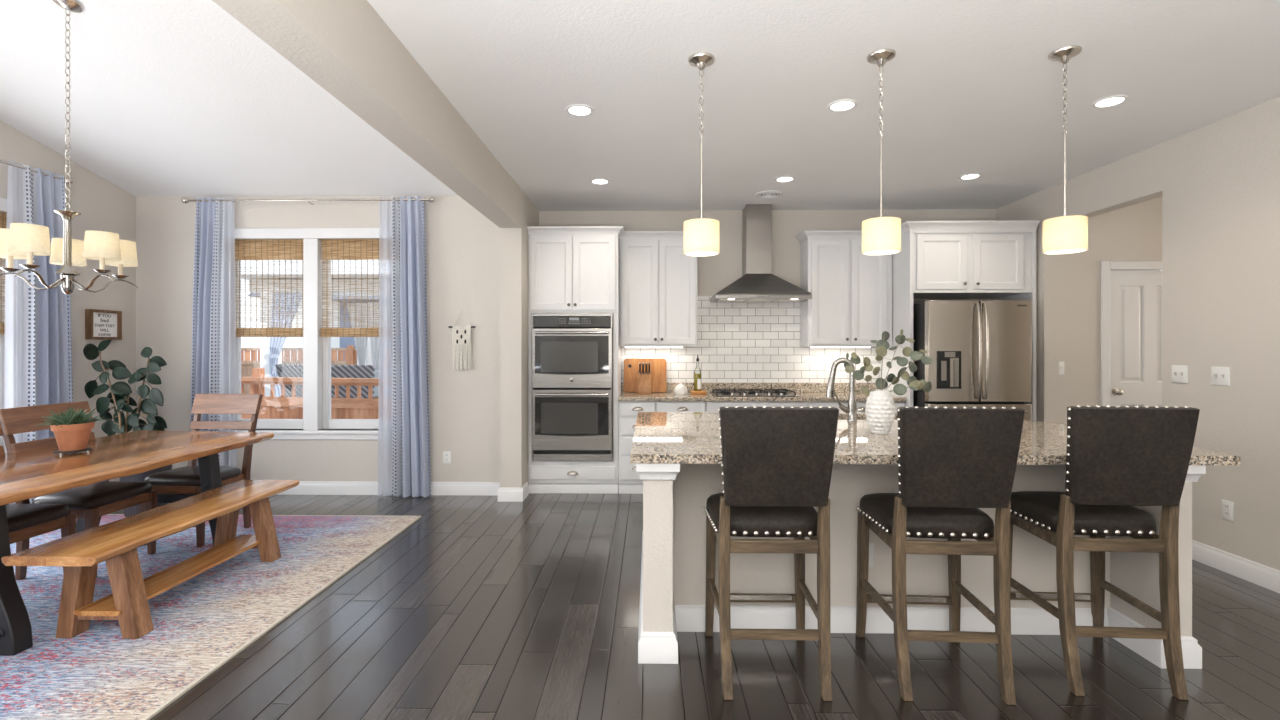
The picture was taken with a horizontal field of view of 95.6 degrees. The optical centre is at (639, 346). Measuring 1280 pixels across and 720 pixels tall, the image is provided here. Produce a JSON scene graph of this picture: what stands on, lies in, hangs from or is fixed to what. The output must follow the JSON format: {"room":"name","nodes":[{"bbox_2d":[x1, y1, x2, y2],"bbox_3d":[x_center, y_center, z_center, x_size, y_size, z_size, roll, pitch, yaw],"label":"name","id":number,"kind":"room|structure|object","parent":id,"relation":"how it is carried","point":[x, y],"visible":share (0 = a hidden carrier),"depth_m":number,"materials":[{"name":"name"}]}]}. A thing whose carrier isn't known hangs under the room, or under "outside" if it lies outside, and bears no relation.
{"room":"kitchen dining room","nodes":[
{"label":"kitchen dining room","id":0,"kind":"room"},
{"bbox_2d":[0,121,135,480],"bbox_3d":[-4.898,-0.566,1.025,0.150,3.892,8.880,0,0,1],"label":"wall","id":1,"kind":"structure","parent":0,"point":[102,205],"depth_m":5.02,"materials":[{"name":"paint"}]},
{"bbox_2d":[0,198,6,446],"bbox_3d":[-4.831,-0.150,3.439,0.180,1.920,2.210,0,0,1],"label":"window","id":2,"kind":"structure","parent":1,"relation":"in","point":[3,202],"depth_m":4.40,"materials":[{"name":"white paint"}]},
{"bbox_2d":[0,212,6,333],"bbox_3d":[-4.806,-0.553,3.973,0.038,0.917,0.918,0,0,1],"label":"woven shade","id":3,"kind":"object","parent":2,"relation":"attached to","point":[3,216],"visible":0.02,"depth_m":4.36,"materials":[{"name":"brown wicker"}]},
{"bbox_2d":[0,160,72,183],"bbox_3d":[-4.717,-1.355,3.387,0.129,0.060,2.743,0,0,1],"label":"curtain rod","id":4,"kind":"object","parent":1,"relation":"attached to","point":[1,161],"visible":0.65,"depth_m":4.45,"materials":[{"name":"silver metal"}]},
{"bbox_2d":[4,160,72,503],"bbox_3d":[-4.662,-0.006,4.508,0.132,2.749,0.451,0,0,1],"label":"curtain","id":5,"kind":"object","parent":4,"relation":"hanging from","point":[38,347],"visible":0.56,"depth_m":4.49,"materials":[{"name":"blue fabric"}]},
{"bbox_2d":[85,309,121,339],"bbox_3d":[-4.726,-0.195,5.115,0.051,0.260,0.295,0,0,1],"label":"framed sign","id":6,"kind":"object","parent":1,"relation":"attached to","point":[99,324],"visible":1,"depth_m":5.10,"materials":[{"name":"brown wood"}]},
{"bbox_2d":[93,312,116,336],"bbox_3d":[-4.737,-0.195,5.115,0.027,0.212,0.247,0,0,1],"label":"print","id":7,"kind":"object","parent":6,"relation":"attached to","point":[104,323],"depth_m":5.12,"materials":[{"name":"white paper"}]},
{"bbox_2d":[50,422,94,450],"bbox_3d":[-3.317,0.522,3.393,0.188,0.157,0.188,0,0,1],"label":"pot","id":8,"kind":"object","parent":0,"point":[70,436],"depth_m":3.34,"materials":[{"name":"ceramic"}]},
{"bbox_2d":[0,0,456,196],"bbox_3d":[-3.108,-1.978,1.144,3.725,1.268,9.180,0,0,1],"label":"ceiling","id":9,"kind":"structure","parent":0,"point":[169,98],"depth_m":4.17,"materials":[{"name":"paint"}]},
{"bbox_2d":[0,0,137,294],"bbox_3d":[-3.198,-1.121,3.241,0.605,1.653,0.605,0,0,1],"label":"chandelier","id":10,"kind":"object","parent":9,"relation":"hanging from","point":[22,240],"visible":1,"depth_m":3.22,"materials":[{"name":"beige fabric"}]},
{"bbox_2d":[136,195,499,481],"bbox_3d":[-3.073,-0.050,5.509,3.645,2.860,0.150,0,0,1],"label":"wall","id":11,"kind":"structure","parent":0,"point":[462,245],"depth_m":5.43,"materials":[{"name":"paint"}]},
{"bbox_2d":[235,228,378,439],"bbox_3d":[-3.006,-0.122,5.483,1.960,1.975,0.180,0,0,1],"label":"window","id":12,"kind":"structure","parent":11,"relation":"in","point":[316,421],"depth_m":5.42,"materials":[{"name":"white paint"}]},
{"bbox_2d":[235,239,302,336],"bbox_3d":[-3.515,-0.553,5.475,0.718,0.917,0.038,0,0,1],"label":"woven shade","id":13,"kind":"object","parent":12,"relation":"attached to","point":[245,250],"visible":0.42,"depth_m":5.46,"materials":[{"name":"brown wicker"}]},
{"bbox_2d":[320,239,378,336],"bbox_3d":[-2.570,-0.553,5.459,0.863,0.917,0.038,0,0,1],"label":"woven shade","id":14,"kind":"object","parent":12,"relation":"attached to","point":[331,249],"visible":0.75,"depth_m":5.45,"materials":[{"name":"brown wicker"}]},
{"bbox_2d":[181,196,434,204],"bbox_3d":[-3.061,-1.355,5.376,2.358,0.060,0.114,0,0,1],"label":"curtain rod","id":15,"kind":"object","parent":11,"relation":"attached to","point":[431,199],"visible":0.98,"depth_m":5.34,"materials":[{"name":"silver metal"}]},
{"bbox_2d":[190,197,236,466],"bbox_3d":[-3.950,-0.006,5.364,0.426,2.749,0.130,0,0,1],"label":"curtain","id":16,"kind":"object","parent":15,"relation":"hanging from","point":[213,359],"visible":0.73,"depth_m":5.35,"materials":[{"name":"blue fabric"}]},
{"bbox_2d":[378,196,430,496],"bbox_3d":[-2.168,-0.006,5.333,0.484,2.749,0.130,0,0,1],"label":"curtain","id":17,"kind":"object","parent":15,"relation":"hanging from","point":[403,397],"visible":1,"depth_m":5.33,"materials":[{"name":"blue fabric"}]},
{"bbox_2d":[276,481,499,495],"bbox_3d":[-2.999,1.319,5.425,3.495,0.122,0.016,0,0,1],"label":"baseboard","id":18,"kind":"structure","parent":11,"relation":"attached to","point":[304,487],"depth_m":5.41,"materials":[{"name":"white paint"}]},
{"bbox_2d":[443,451,450,463],"bbox_3d":[-1.801,1.031,5.407,0.072,0.116,0.008,0,0,1],"label":"wall outlet","id":19,"kind":"object","parent":11,"relation":"attached to","point":[446,454],"visible":1,"depth_m":5.41,"materials":[{"name":"white plastic"}]},
{"bbox_2d":[448,309,475,369],"bbox_3d":[-1.654,-0.068,5.388,0.250,0.567,0.041,0,0,1],"label":"macrame hanging","id":20,"kind":"object","parent":11,"relation":"hanging from","point":[461,335],"visible":1,"depth_m":5.37,"materials":[{"name":"white fabric"}]},
{"bbox_2d":[500,190,538,487],"bbox_3d":[-1.151,-0.014,5.606,0.195,2.788,0.830,0,0,1],"label":"wall","id":21,"kind":"structure","parent":0,"point":[513,241],"depth_m":5.19,"materials":[{"name":"paint"}]},
{"bbox_2d":[497,488,522,501],"bbox_3d":[-1.158,1.319,5.183,0.227,0.122,0.016,0,0,1],"label":"baseboard","id":22,"kind":"structure","parent":21,"relation":"attached to","point":[503,494],"depth_m":5.18,"materials":[{"name":"white paint"}]},
{"bbox_2d":[522,482,528,500],"bbox_3d":[-1.051,1.319,5.304,0.016,0.122,0.230,0,0,1],"label":"baseboard","id":23,"kind":"structure","parent":21,"relation":"attached to","point":[525,486],"depth_m":5.31,"materials":[{"name":"white paint"}]},
{"bbox_2d":[110,483,1279,719],"bbox_3d":[1.002,1.440,1.283,12.040,0.120,10.000,0,0,1],"label":"floor","id":24,"kind":"structure","parent":0,"point":[482,607],"depth_m":2.58,"materials":[{"name":"brown wood"}]},
{"bbox_2d":[0,514,421,719],"bbox_3d":[-3.201,1.373,2.558,2.786,0.011,4.341,0,0,1],"label":"rug","id":25,"kind":"object","parent":24,"relation":"on","point":[204,621],"visible":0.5,"depth_m":2.88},
{"bbox_2d":[0,424,75,575],"bbox_3d":[-3.499,0.866,3.091,0.553,1.005,0.524,0,0,1],"label":"dining chair","id":26,"kind":"object","parent":25,"relation":"on","point":[25,521],"visible":0.71,"depth_m":3.15,"materials":[{"name":"brown wood"}]},
{"bbox_2d":[0,401,156,579],"bbox_3d":[-3.489,0.866,3.636,0.553,1.005,0.524,0,0,1],"label":"dining chair","id":27,"kind":"object","parent":25,"relation":"on","point":[93,501],"visible":0.68,"depth_m":3.51,"materials":[{"name":"brown wood"}]},
{"bbox_2d":[83,340,171,516],"bbox_3d":[-4.288,0.654,4.775,0.862,1.428,0.340,0,0,1],"label":"rubber plant","id":28,"kind":"object","parent":25,"relation":"on","point":[119,395],"visible":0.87,"depth_m":4.76,"materials":[{"name":"green plant"}]},
{"bbox_2d":[0,430,273,655],"bbox_3d":[-3.230,0.994,3.162,1.210,0.748,2.311,0,0,1],"label":"dining table","id":29,"kind":"object","parent":25,"relation":"on","point":[29,474],"visible":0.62,"depth_m":3.11,"materials":[{"name":"brown wood"}]},
{"bbox_2d":[53,447,91,454],"bbox_3d":[-3.317,0.611,3.393,0.164,0.018,0.164,0,0,1],"label":"trivet","id":30,"kind":"object","parent":29,"relation":"on","point":[87,449],"visible":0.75,"depth_m":3.34,"materials":[{"name":"black paint"}]},
{"bbox_2d":[33,407,103,450],"bbox_3d":[-3.330,0.473,3.388,0.300,0.255,0.292,0,0,1],"label":"potted succulent","id":31,"kind":"object","parent":30,"relation":"on","point":[72,429],"visible":1,"depth_m":3.35,"materials":[{"name":"ceramic"}]},
{"bbox_2d":[1,480,299,638],"bbox_3d":[-2.570,1.144,3.280,0.456,0.448,1.470,0,0,1],"label":"bench","id":32,"kind":"object","parent":25,"relation":"on","point":[116,543],"visible":1,"depth_m":2.85,"materials":[{"name":"brown wood"}]},
{"bbox_2d":[74,535,260,615],"bbox_3d":[-2.524,1.243,3.254,0.217,0.024,1.100,0,0,1],"label":"stretcher","id":33,"kind":"object","parent":32,"relation":"attached to","point":[160,582],"depth_m":3.17,"materials":[{"name":"brown wood"}]},
{"bbox_2d":[139,394,262,546],"bbox_3d":[-3.200,0.866,4.247,0.524,1.005,0.553,0,0,4],"label":"dining chair","id":34,"kind":"object","parent":25,"relation":"on","point":[181,480],"visible":0.68,"depth_m":4.38,"materials":[{"name":"brown wood"}]},
{"bbox_2d":[527,226,623,493],"bbox_3d":[-0.600,0.128,5.704,0.896,2.505,0.608,0,0,1],"label":"tall cabinet","id":35,"kind":"object","parent":24,"relation":"on","point":[572,269],"visible":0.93,"depth_m":5.44,"materials":[{"name":"white paint"}]},
{"bbox_2d":[532,313,612,460],"bbox_3d":[-0.631,0.376,5.627,0.756,1.384,0.570,0,0,1],"label":"double wall oven","id":36,"kind":"object","parent":35,"relation":"in","point":[572,353],"visible":1,"depth_m":5.40,"materials":[{"name":"metal"}]},
{"bbox_2d":[618,401,655,493],"bbox_3d":[-0.022,0.944,5.696,0.351,0.872,0.604,0,0,1],"label":"base cabinet","id":37,"kind":"object","parent":24,"relation":"on","point":[629,481],"visible":0.43,"depth_m":5.42,"materials":[{"name":"white paint"}]},
{"bbox_2d":[618,383,905,401],"bbox_3d":[1.133,0.436,5.677,2.664,0.137,0.601,0,0,1],"label":"countertop","id":38,"kind":"structure","parent":37,"relation":"on","point":[814,392],"depth_m":5.68,"materials":[{"name":"stone"}]},
{"bbox_2d":[638,363,650,393],"bbox_3d":[0.046,0.311,5.757,0.130,0.306,0.135,0,0,1],"label":"knife block","id":39,"kind":"object","parent":38,"relation":"on","point":[644,380],"visible":1,"depth_m":5.72,"materials":[{"name":"brown wood"}]},
{"bbox_2d":[624,359,666,391],"bbox_3d":[0.052,0.291,5.931,0.436,0.345,0.071,0,0,1],"label":"cutting board","id":40,"kind":"object","parent":38,"relation":"on","point":[631,366],"visible":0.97,"depth_m":5.92,"materials":[{"name":"brown wood"}]},
{"bbox_2d":[674,383,687,394],"bbox_3d":[0.404,0.410,5.714,0.132,0.108,0.132,0,0,1],"label":"salt cellar","id":41,"kind":"object","parent":38,"relation":"on","point":[680,389],"visible":1,"depth_m":5.67,"materials":[{"name":"white ceramic"}]},
{"bbox_2d":[691,390,706,393],"bbox_3d":[0.585,0.450,5.771,0.160,0.029,0.160,0,0,1],"label":"wooden coaster","id":42,"kind":"object","parent":38,"relation":"on","point":[692,391],"visible":0.94,"depth_m":5.71,"materials":[{"name":"orange wood"}]},
{"bbox_2d":[694,355,701,390],"bbox_3d":[0.575,0.257,5.771,0.075,0.354,0.075,0,0,1],"label":"oil bottle","id":43,"kind":"object","parent":42,"relation":"on","point":[697,377],"visible":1,"depth_m":5.75,"materials":[{"name":"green glass"}]},
{"bbox_2d":[711,389,798,395],"bbox_3d":[1.108,0.444,5.677,0.780,0.040,0.470,0,0,1],"label":"gas cooktop","id":44,"kind":"object","parent":38,"relation":"in","point":[718,392],"visible":1,"depth_m":5.57,"materials":[{"name":"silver metal"}]},
{"bbox_2d":[656,401,705,411],"bbox_3d":[0.390,0.944,5.687,0.466,0.872,0.608,0,0,1],"label":"drawer","id":45,"kind":"object","parent":24,"relation":"on","point":[661,406],"visible":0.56,"depth_m":5.42,"materials":[{"name":"white paint"}]},
{"bbox_2d":[706,401,807,411],"bbox_3d":[1.100,0.944,5.675,0.946,0.872,0.608,0,0,1],"label":"drawer","id":46,"kind":"object","parent":24,"relation":"on","point":[711,406],"visible":0.02,"depth_m":5.41,"materials":[{"name":"white paint"}]},
{"bbox_2d":[703,406,838,700],"bbox_3d":[0.543,0.804,2.512,0.495,1.149,0.582,0,0,1],"label":"bar stool","id":47,"kind":"object","parent":24,"relation":"on","point":[777,464],"visible":1,"depth_m":2.29,"materials":[{"name":"black leather"}]},
{"bbox_2d":[808,401,903,411],"bbox_3d":[2.020,0.944,5.659,0.887,0.872,0.608,0,0,1],"label":"base cabinet","id":48,"kind":"object","parent":24,"relation":"on","point":[860,405],"visible":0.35,"depth_m":5.39,"materials":[{"name":"white paint"}]},
{"bbox_2d":[636,463,1205,668],"bbox_3d":[1.214,0.944,3.280,2.435,0.873,1.560,0,0,1],"label":"kitchen island","id":49,"kind":"object","parent":24,"relation":"on","point":[673,560],"visible":0.53,"depth_m":2.80,"materials":[{"name":"paint"}]},
{"bbox_2d":[868,543,873,566],"bbox_3d":[1.095,1.008,2.807,0.072,0.116,0.008,0,0,1],"label":"wall outlet","id":50,"kind":"object","parent":49,"relation":"attached to","point":[871,545],"visible":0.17,"depth_m":2.80,"materials":[{"name":"white plastic"}]},
{"bbox_2d":[630,412,1239,465],"bbox_3d":[1.272,0.485,3.311,2.600,0.040,1.635,0,0,1],"label":"island countertop","id":51,"kind":"structure","parent":49,"relation":"on","point":[659,437],"depth_m":2.82,"materials":[{"name":"stone"}]},
{"bbox_2d":[826,358,856,420],"bbox_3d":[1.269,0.265,3.652,0.189,0.398,0.067,0,0,10],"label":"faucet","id":52,"kind":"object","parent":51,"relation":"on","point":[851,410],"visible":0.9,"depth_m":3.63,"materials":[{"name":"silver metal"}]},
{"bbox_2d":[865,389,894,433],"bbox_3d":[1.299,0.348,3.138,0.152,0.232,0.152,0,0,-28],"label":"vase","id":53,"kind":"object","parent":51,"relation":"on","point":[880,405],"visible":1,"depth_m":3.09,"materials":[{"name":"white ceramic"}]},
{"bbox_2d":[844,329,931,395],"bbox_3d":[1.347,0.093,3.143,0.489,0.379,0.124,0,0,1],"label":"bouquet","id":54,"kind":"object","parent":53,"relation":"in","point":[883,345],"visible":0.98,"depth_m":3.15,"materials":[{"name":"green plant"}]},
{"bbox_2d":[856,406,1024,704],"bbox_3d":[1.254,0.804,2.495,0.495,1.149,0.582,0,0,3],"label":"bar stool","id":55,"kind":"object","parent":24,"relation":"on","point":[954,462],"visible":1,"depth_m":2.29,"materials":[{"name":"brown wood"}]},
{"bbox_2d":[881,220,1039,420],"bbox_3d":[3.012,0.120,5.587,1.190,2.520,0.717,0,0,1],"label":"tall cabinet","id":56,"kind":"object","parent":24,"relation":"on","point":[989,259],"visible":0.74,"depth_m":5.28,"materials":[{"name":"white paint"}]},
{"bbox_2d":[913,300,1030,420],"bbox_3d":[2.953,0.472,5.404,0.882,1.755,0.892,0,0,1],"label":"refrigerator","id":57,"kind":"object","parent":24,"relation":"on","point":[979,351],"visible":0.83,"depth_m":5.02,"materials":[{"name":"metal"}]},
{"bbox_2d":[1010,405,1199,699],"bbox_3d":[1.950,0.804,2.528,0.495,1.149,0.582,0,0,4],"label":"bar stool","id":58,"kind":"object","parent":24,"relation":"on","point":[1119,459],"visible":0.88,"depth_m":2.32,"materials":[{"name":"brown wood"}]},
{"bbox_2d":[367,0,1279,210],"bbox_3d":[1.130,-1.485,1.306,4.865,0.150,9.650,0,0,1],"label":"ceiling","id":59,"kind":"structure","parent":0,"point":[970,86],"depth_m":3.12,"materials":[{"name":"paint"}]},
{"bbox_2d":[212,0,520,227],"bbox_3d":[-1.233,-1.236,0.856,0.195,0.343,8.670,0,0,1],"label":"beam","id":60,"kind":"structure","parent":59,"relation":"attached to","point":[345,47],"depth_m":2.56,"materials":[{"name":"paint"}]},
{"bbox_2d":[565,104,593,115],"bbox_3d":[-0.358,-1.405,3.447,0.172,0.008,0.172,0,0,1],"label":"recessed light","id":61,"kind":"object","parent":59,"relation":"in","point":[574,109],"visible":1,"depth_m":3.44,"materials":[{"name":"white paint"}]},
{"bbox_2d":[590,178,609,184],"bbox_3d":[-0.339,-1.405,4.927,0.172,0.008,0.172,0,0,1],"label":"recessed light","id":62,"kind":"object","parent":59,"relation":"in","point":[600,181],"visible":1,"depth_m":4.92,"materials":[{"name":"white"}]},
{"bbox_2d":[684,52,718,256],"bbox_3d":[0.301,-0.930,2.840,0.175,0.957,0.175,0,0,1],"label":"pendant light","id":63,"kind":"object","parent":59,"relation":"hanging from","point":[701,235],"visible":1,"depth_m":2.79,"materials":[{"name":"beige fabric"}]},
{"bbox_2d":[685,251,717,255],"bbox_3d":[0.301,-0.457,2.840,0.166,0.010,0.166,0,0,1],"label":"diffuser","id":64,"kind":"object","parent":63,"relation":"attached to","point":[687,253],"depth_m":2.82,"materials":[{"name":"white plastic"}]},
{"bbox_2d":[755,190,782,197],"bbox_3d":[1.187,-1.401,5.340,0.250,0.015,0.250,0,0,1],"label":"ceiling vent","id":65,"kind":"object","parent":59,"relation":"in","point":[770,193],"visible":1,"depth_m":5.31,"materials":[{"name":"white metal"}]},
{"bbox_2d":[774,176,794,181],"bbox_3d":[1.214,-1.405,4.860,0.172,0.008,0.172,0,0,1],"label":"recessed light","id":66,"kind":"object","parent":59,"relation":"in","point":[781,178],"visible":1,"depth_m":4.85,"materials":[{"name":"white"}]},
{"bbox_2d":[827,99,857,111],"bbox_3d":[1.179,-1.405,3.380,0.172,0.008,0.172,0,0,1],"label":"recessed light","id":67,"kind":"object","parent":59,"relation":"in","point":[841,105],"visible":1,"depth_m":3.37,"materials":[{"name":"white glass"}]},
{"bbox_2d":[862,49,900,255],"bbox_3d":[1.167,-0.930,2.805,0.175,0.957,0.175,0,0,1],"label":"pendant light","id":68,"kind":"object","parent":59,"relation":"hanging from","point":[881,235],"visible":1,"depth_m":2.75,"materials":[{"name":"silver metal"}]},
{"bbox_2d":[863,250,898,254],"bbox_3d":[1.167,-0.457,2.805,0.166,0.010,0.166,0,0,1],"label":"diffuser","id":69,"kind":"object","parent":68,"relation":"attached to","point":[865,252],"depth_m":2.79,"materials":[{"name":"white"}]},
{"bbox_2d":[958,173,981,179],"bbox_3d":[2.723,-1.405,4.784,0.172,0.008,0.172,0,0,1],"label":"recessed light","id":70,"kind":"object","parent":59,"relation":"in","point":[971,175],"visible":1,"depth_m":4.78,"materials":[{"name":"white glass"}]},
{"bbox_2d":[1043,45,1087,254],"bbox_3d":[2.033,-0.930,2.775,0.175,0.957,0.175,0,0,1],"label":"pendant light","id":71,"kind":"object","parent":59,"relation":"hanging from","point":[1065,234],"visible":1,"depth_m":2.73,"materials":[{"name":"silver metal"}]},
{"bbox_2d":[1045,249,1085,253],"bbox_3d":[2.033,-0.457,2.775,0.166,0.010,0.166,0,0,1],"label":"diffuser","id":72,"kind":"object","parent":71,"relation":"attached to","point":[1047,251],"depth_m":2.76,"materials":[{"name":"white plastic"}]},
{"bbox_2d":[1091,95,1128,107],"bbox_3d":[2.693,-1.405,3.324,0.172,0.008,0.172,0,0,1],"label":"recessed light","id":73,"kind":"object","parent":59,"relation":"in","point":[1109,101],"visible":1,"depth_m":3.32,"materials":[{"name":"white"}]},
{"bbox_2d":[539,209,1159,382],"bbox_3d":[2.129,-0.065,6.035,6.350,2.890,0.159,0,0,1],"label":"wall","id":74,"kind":"structure","parent":0,"point":[741,342],"depth_m":5.97,"materials":[{"name":"white tile"}]},
{"bbox_2d":[620,231,696,347],"bbox_3d":[0.210,-0.561,5.816,0.811,1.138,0.339,0,0,1],"label":"upper cabinet","id":75,"kind":"object","parent":74,"relation":"attached to","point":[658,282],"visible":0.9,"depth_m":5.68,"materials":[{"name":"white paint"}]},
{"bbox_2d":[625,347,682,347],"bbox_3d":[0.139,0.002,5.769,0.570,0.012,0.060,0,0,1],"label":"light","id":76,"kind":"object","parent":75,"relation":"attached to","point":[625,347],"depth_m":5.74,"materials":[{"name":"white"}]},
{"bbox_2d":[710,204,811,302],"bbox_3d":[1.174,-0.928,5.721,0.914,0.957,0.495,0,0,1],"label":"range hood","id":77,"kind":"object","parent":74,"relation":"attached to","point":[757,283],"visible":1,"depth_m":5.72,"materials":[{"name":"silver metal"}]},
{"bbox_2d":[825,367,830,378],"bbox_3d":[1.942,0.267,5.954,0.072,0.116,0.008,0,0,1],"label":"wall outlet","id":78,"kind":"object","parent":74,"relation":"attached to","point":[827,369],"visible":0.83,"depth_m":5.95,"materials":[{"name":"white plastic"}]},
{"bbox_2d":[795,230,891,347],"bbox_3d":[2.029,-0.561,5.784,0.867,1.138,0.339,0,0,1],"label":"upper cabinet","id":79,"kind":"object","parent":74,"relation":"attached to","point":[850,305],"visible":0.86,"depth_m":5.65,"materials":[{"name":"white paint"}]},
{"bbox_2d":[810,347,869,347],"bbox_3d":[1.979,0.002,5.737,0.570,0.012,0.060,0,0,1],"label":"light","id":80,"kind":"object","parent":79,"relation":"attached to","point":[810,347],"depth_m":5.71,"materials":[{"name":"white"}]},
{"bbox_2d":[1059,197,1161,423],"bbox_3d":[5.426,-0.065,5.247,3.330,2.890,0.120,0,0,1],"label":"wall","id":81,"kind":"structure","parent":0,"point":[1133,232],"depth_m":5.21,"materials":[{"name":"paint"}]},
{"bbox_2d":[1059,362,1063,373],"bbox_3d":[3.777,0.189,5.206,0.072,0.116,0.018,0,0,1],"label":"light switch","id":82,"kind":"object","parent":81,"relation":"attached to","point":[1061,364],"visible":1,"depth_m":5.21,"materials":[{"name":"white plastic"}]},
{"bbox_2d":[1101,261,1161,406],"bbox_3d":[4.606,0.305,5.215,0.940,2.150,0.103,0,0,1],"label":"door","id":83,"kind":"structure","parent":81,"relation":"in","point":[1131,301],"depth_m":5.23,"materials":[{"name":"white paint"}]},
{"bbox_2d":[1110,270,1150,270],"bbox_3d":[4.617,0.180,5.871,1.010,2.400,0.100,0,0,1],"label":"wall","id":84,"kind":"structure","parent":0,"point":[1110,270],"depth_m":5.82,"materials":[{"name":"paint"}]},
{"bbox_2d":[996,96,1279,570],"bbox_3d":[3.626,-0.065,1.188,0.130,2.890,9.500,0,0,1],"label":"wall","id":85,"kind":"structure","parent":0,"point":[1217,183],"depth_m":3.62,"materials":[{"name":"paint"}]},
{"bbox_2d":[1172,365,1187,382],"bbox_3d":[3.598,0.180,3.875,0.018,0.116,0.116,0,0,1],"label":"light switch","id":86,"kind":"object","parent":85,"relation":"attached to","point":[1179,372],"visible":1,"depth_m":3.86,"materials":[{"name":"white plastic"}]},
{"bbox_2d":[1211,366,1229,385],"bbox_3d":[3.593,0.180,3.596,0.018,0.116,0.116,0,0,1],"label":"light switch","id":87,"kind":"object","parent":85,"relation":"attached to","point":[1219,375],"visible":1,"depth_m":3.59,"materials":[{"name":"white plastic"}]},
{"bbox_2d":[1222,499,1233,520],"bbox_3d":[3.597,1.000,3.553,0.008,0.116,0.072,0,0,1],"label":"wall outlet","id":88,"kind":"object","parent":85,"relation":"attached to","point":[1227,506],"visible":1,"depth_m":3.54,"materials":[{"name":"white plastic"}]},
{"bbox_2d":[1192,540,1279,592],"bbox_3d":[3.536,1.319,0.224,0.016,0.122,7.570,0,0,1],"label":"baseboard","id":89,"kind":"structure","parent":85,"relation":"attached to","point":[1267,577],"depth_m":3.48,"materials":[{"name":"white paint"}]},
{"label":"outside","id":90,"kind":"structure","parent":0,"visible":0},
{"bbox_3d":[-9.426,1.780,33.367,60.000,0.100,53.600,0,0,1],"label":"ground","id":91,"kind":"structure","parent":90,"visible":0},
{"bbox_2d":[248,292,339,360],"bbox_3d":[-12.343,-1.245,23.716,3.300,5.950,6.000,0,0,1],"label":"neighbor house","id":92,"kind":"structure","parent":91,"relation":"on","point":[290,342],"depth_m":21.22,"materials":[{"name":"beige"}]},
{"bbox_2d":[241,345,377,398],"bbox_3d":[-6.350,0.845,13.281,18.843,1.770,0.120,0,0,1],"label":"fence","id":93,"kind":"object","parent":91,"relation":"on","point":[346,356],"visible":0.06,"depth_m":13.32,"materials":[{"name":"brown wood"}]},
{"bbox_2d":[331,294,378,347],"bbox_3d":[-8.702,-1.045,23.154,3.800,5.550,7.000,0,0,1],"label":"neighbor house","id":94,"kind":"structure","parent":91,"relation":"on","point":[344,341],"depth_m":20.18,"materials":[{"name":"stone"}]},
{"bbox_3d":[-6.330,1.595,9.911,19.000,0.269,5.600,0,0,1],"label":"terrace","id":95,"kind":"object","parent":91,"relation":"on","visible":0},
{"bbox_2d":[276,364,302,396],"bbox_3d":[-5.026,0.859,9.005,0.716,1.201,0.821,0,0,15],"label":"patio chair","id":96,"kind":"object","parent":95,"relation":"on","point":[283,370],"visible":0.09,"depth_m":8.67,"materials":[{"name":"grey fabric"}]},
{"bbox_2d":[241,260,378,396],"bbox_3d":[-4.504,-0.281,10.979,4.300,3.479,3.800,0,0,1],"label":"gazebo","id":97,"kind":"object","parent":95,"relation":"on","point":[296,264],"visible":0.27,"depth_m":9.60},
{"bbox_2d":[269,292,301,396],"bbox_3d":[-5.797,0.215,9.521,0.590,2.230,0.060,0,0,1],"label":"drape","id":98,"kind":"object","parent":97,"relation":"hanging from","point":[276,343],"visible":0.57,"depth_m":9.52,"materials":[{"name":"blue fabric"}]},
{"bbox_2d":[348,303,368,364],"bbox_3d":[-5.794,-0.235,11.982,0.500,1.330,0.060,0,0,1],"label":"drape","id":99,"kind":"object","parent":97,"relation":"hanging from","point":[360,342],"visible":0.67,"depth_m":11.98,"materials":[{"name":"white fabric"}]},
{"bbox_2d":[368,302,378,368],"bbox_3d":[-5.120,-0.060,11.640,0.700,1.680,0.060,0,0,1],"label":"drape","id":100,"kind":"object","parent":97,"relation":"hanging from","point":[374,341],"visible":0.31,"depth_m":11.65,"materials":[{"name":"white fabric"}]},
{"bbox_2d":[241,368,378,418],"bbox_3d":[-4.663,1.000,7.483,4.866,1.440,0.225,0,0,10],"label":"deck railing","id":101,"kind":"object","parent":95,"relation":"on","point":[272,407],"visible":0.2,"depth_m":7.35,"materials":[{"name":"orange wood"}]},
{"bbox_2d":[331,365,374,398],"bbox_3d":[-4.241,0.859,8.740,0.716,1.201,0.821,0,0,-7],"label":"patio chair","id":102,"kind":"object","parent":95,"relation":"on","point":[337,371],"visible":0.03,"depth_m":8.37,"materials":[{"name":"grey fabric"}]},
{"bbox_2d":[374,369,378,396],"bbox_3d":[-4.475,0.929,10.179,1.891,1.059,0.991,0,0,1],"label":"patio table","id":103,"kind":"object","parent":95,"relation":"on","point":[376,388],"visible":0.02,"depth_m":9.71,"materials":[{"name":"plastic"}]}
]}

